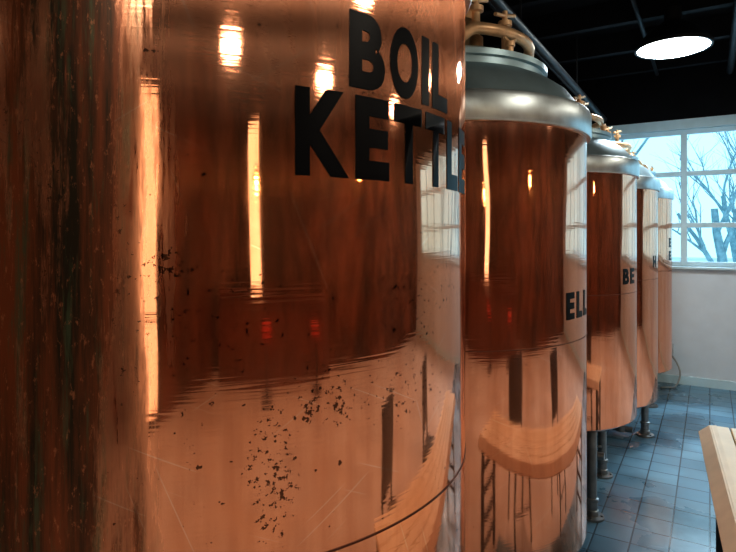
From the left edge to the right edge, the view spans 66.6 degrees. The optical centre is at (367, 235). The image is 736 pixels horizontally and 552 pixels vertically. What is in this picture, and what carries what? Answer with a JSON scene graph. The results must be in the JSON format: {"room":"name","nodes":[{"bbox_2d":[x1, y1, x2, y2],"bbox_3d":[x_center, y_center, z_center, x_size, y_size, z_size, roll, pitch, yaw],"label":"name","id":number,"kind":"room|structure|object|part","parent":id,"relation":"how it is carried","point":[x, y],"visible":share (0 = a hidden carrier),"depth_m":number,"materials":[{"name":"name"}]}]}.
{"room":"processing plant","nodes":[
{"label":"processing plant","id":0,"kind":"room"},
{"bbox_2d":[472,0,735,83],"bbox_3d":[2.851,-2.020,0.544,8.500,0.360,11.700,0,0,31],"label":"ceiling","id":1,"kind":"structure","parent":0,"point":[614,13],"depth_m":5.66,"materials":[{"name":"black paint"}]},
{"bbox_2d":[487,0,606,121],"bbox_3d":[-0.014,-1.833,2.323,0.195,0.735,11.550,0,0,31],"label":"ceiling pipe","id":2,"kind":"object","parent":1,"relation":"hanging from","point":[499,6],"depth_m":4.75,"materials":[{"name":"grey metal"}]},
{"bbox_2d":[480,0,732,66],"bbox_3d":[2.851,-2.250,0.544,8.800,0.100,12.000,0,0,31],"label":"ceiling beams","id":3,"kind":"structure","parent":1,"relation":"attached to","point":[557,5],"depth_m":5.61,"materials":[{"name":"metal"}]},
{"bbox_2d":[635,5,713,59],"bbox_3d":[2.720,-1.920,4.994,0.620,0.560,0.620,0,0,31],"label":"lamp","id":4,"kind":"object","parent":1,"relation":"hanging from","point":[675,37],"visible":1,"depth_m":4.86,"materials":[{"name":"metal"}]},
{"bbox_2d":[630,0,735,75],"bbox_3d":[2.123,-1.932,3.800,0.805,0.135,6.700,0,0,31],"label":"conduit","id":5,"kind":"object","parent":1,"relation":"attached to","point":[732,45],"depth_m":5.35,"materials":[{"name":"black metal"}]},
{"bbox_2d":[559,60,735,125],"bbox_3d":[5.938,-1.810,5.601,8.500,0.780,0.150,0,0,31],"label":"wall","id":6,"kind":"structure","parent":0,"point":[706,90],"depth_m":6.90,"materials":[{"name":"black paint"}]},
{"bbox_2d":[598,114,735,135],"bbox_3d":[6.006,-1.360,5.560,7.000,0.120,0.150,0,0,31],"label":"header","id":7,"kind":"object","parent":6,"relation":"attached to","point":[723,120],"visible":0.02,"depth_m":6.84,"materials":[{"name":"white paint"}]},
{"bbox_2d":[578,382,735,551],"bbox_3d":[1.770,1.850,4.338,3.000,0.100,6.650,0,0,31],"label":"floor","id":8,"kind":"structure","parent":0,"point":[657,498],"depth_m":4.11,"materials":[{"name":"tile"}]},
{"bbox_2d":[465,0,591,551],"bbox_3d":[0.338,0.410,2.512,1.236,2.780,1.236,0,0,31],"label":"tank","id":9,"kind":"object","parent":8,"relation":"on","point":[527,138],"visible":0.37,"depth_m":1.96,"materials":[{"name":"metal"}]},
{"bbox_3d":[0.338,-0.682,2.512,1.176,0.365,1.176,0,0,31],"label":"domed lid","id":10,"kind":"part","parent":9,"relation":"part of","materials":[{"name":"metal"}]},
{"bbox_2d":[573,94,639,522],"bbox_3d":[1.286,0.410,4.065,1.236,2.780,1.236,0,0,31],"label":"tank","id":11,"kind":"object","parent":8,"relation":"on","point":[612,173],"visible":0.4,"depth_m":3.53,"materials":[{"name":"metal"}]},
{"bbox_3d":[1.286,-0.682,4.065,1.176,0.365,1.176,0,0,31],"label":"domed lid","id":12,"kind":"part","parent":11,"relation":"part of","materials":[{"name":"metal"}]},
{"bbox_2d":[600,126,659,437],"bbox_3d":[2.031,0.410,5.227,1.236,2.780,1.236,0,0,31],"label":"kettle","id":13,"kind":"object","parent":8,"relation":"on","point":[648,186],"visible":0.27,"depth_m":4.73,"materials":[{"name":"metal"}]},
{"bbox_3d":[2.031,-0.682,5.227,1.176,0.365,1.176,0,0,31],"label":"domed lid","id":14,"kind":"part","parent":13,"relation":"part of","materials":[{"name":"metal"}]},
{"bbox_2d":[629,151,673,407],"bbox_3d":[2.784,0.410,6.385,1.236,2.780,1.236,0,0,31],"label":"kettle","id":15,"kind":"object","parent":8,"relation":"on","point":[666,195],"visible":0.11,"depth_m":5.89,"materials":[{"name":"metal"}]},
{"bbox_3d":[2.784,-0.682,6.385,1.176,0.365,1.176,0,0,31],"label":"domed lid","id":16,"kind":"part","parent":15,"relation":"part of","materials":[{"name":"metal"}]},
{"bbox_2d":[699,425,735,551],"bbox_3d":[1.509,1.421,1.907,0.524,0.747,2.500,0,0,27],"label":"table","id":17,"kind":"object","parent":8,"relation":"on","point":[718,444],"visible":1,"depth_m":2.51,"materials":[{"name":"brown wood"}]},
{"bbox_3d":[1.539,1.442,1.892,0.430,0.705,2.440,0,0,27],"label":"table frame","id":18,"kind":"part","parent":17,"relation":"part of","materials":[{"name":"metal"}]},
{"bbox_2d":[661,266,735,381],"bbox_3d":[5.938,1.085,5.601,8.500,1.430,0.150,0,0,31],"label":"wall","id":19,"kind":"structure","parent":0,"point":[703,301],"depth_m":6.68,"materials":[{"name":"white paint"}]},
{"bbox_2d":[660,343,680,388],"bbox_3d":[3.631,1.558,6.707,0.210,0.485,0.366,0,0,31],"label":"cable","id":20,"kind":"object","parent":19,"relation":"attached to","point":[672,343],"visible":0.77,"depth_m":6.66,"materials":[{"name":"metal"}]},
{"bbox_2d":[611,125,735,270],"bbox_3d":[5.978,-0.450,5.513,7.100,1.700,0.160,0,0,31],"label":"window","id":21,"kind":"structure","parent":19,"relation":"in","point":[683,173],"depth_m":6.82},
{"bbox_2d":[658,374,735,390],"bbox_3d":[5.894,1.750,5.529,8.500,0.100,0.020,0,0,31],"label":"baseboard","id":22,"kind":"structure","parent":19,"relation":"attached to","point":[685,380],"depth_m":6.70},
{"bbox_3d":[-1.357,1.850,-0.783,3.000,0.100,5.350,0,0,31],"label":"floor","id":23,"kind":"structure","parent":0,"visible":0},
{"bbox_2d":[0,0,471,551],"bbox_3d":[-0.376,0.340,1.342,1.236,2.920,1.236,0,0,31],"label":"kettle","id":24,"kind":"object","parent":23,"relation":"on","point":[232,232],"visible":1,"depth_m":0.77,"materials":[{"name":"metal"}]},
{"label":"outside","id":25,"kind":"structure","parent":0,"visible":0},
{"bbox_2d":[672,257,732,261],"bbox_3d":[22.008,2.050,26.458,70.000,0.100,51.900,0,0,31],"label":"ground","id":26,"kind":"structure","parent":25,"point":[673,258],"depth_m":47.67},
{"bbox_2d":[621,138,648,155],"bbox_3d":[6.096,-2.031,12.869,4.274,8.100,2.836,0,0,28],"label":"bare tree","id":27,"kind":"object","parent":26,"relation":"on","point":[646,139],"visible":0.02,"depth_m":12.57,"materials":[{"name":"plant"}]},
{"bbox_2d":[653,131,735,261],"bbox_3d":[11.825,-1.666,18.720,3.745,7.370,3.865,0,0,-43],"label":"bare tree","id":28,"kind":"object","parent":26,"relation":"on","point":[722,208],"visible":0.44,"depth_m":18.26,"materials":[{"name":"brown plant"}]},
{"bbox_2d":[669,131,735,261],"bbox_3d":[7.660,-0.886,11.668,3.379,5.800,2.172,0,0,-38],"label":"bare tree","id":29,"kind":"object","parent":26,"relation":"on","point":[720,247],"visible":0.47,"depth_m":11.85,"materials":[{"name":"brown plant"}]}
]}

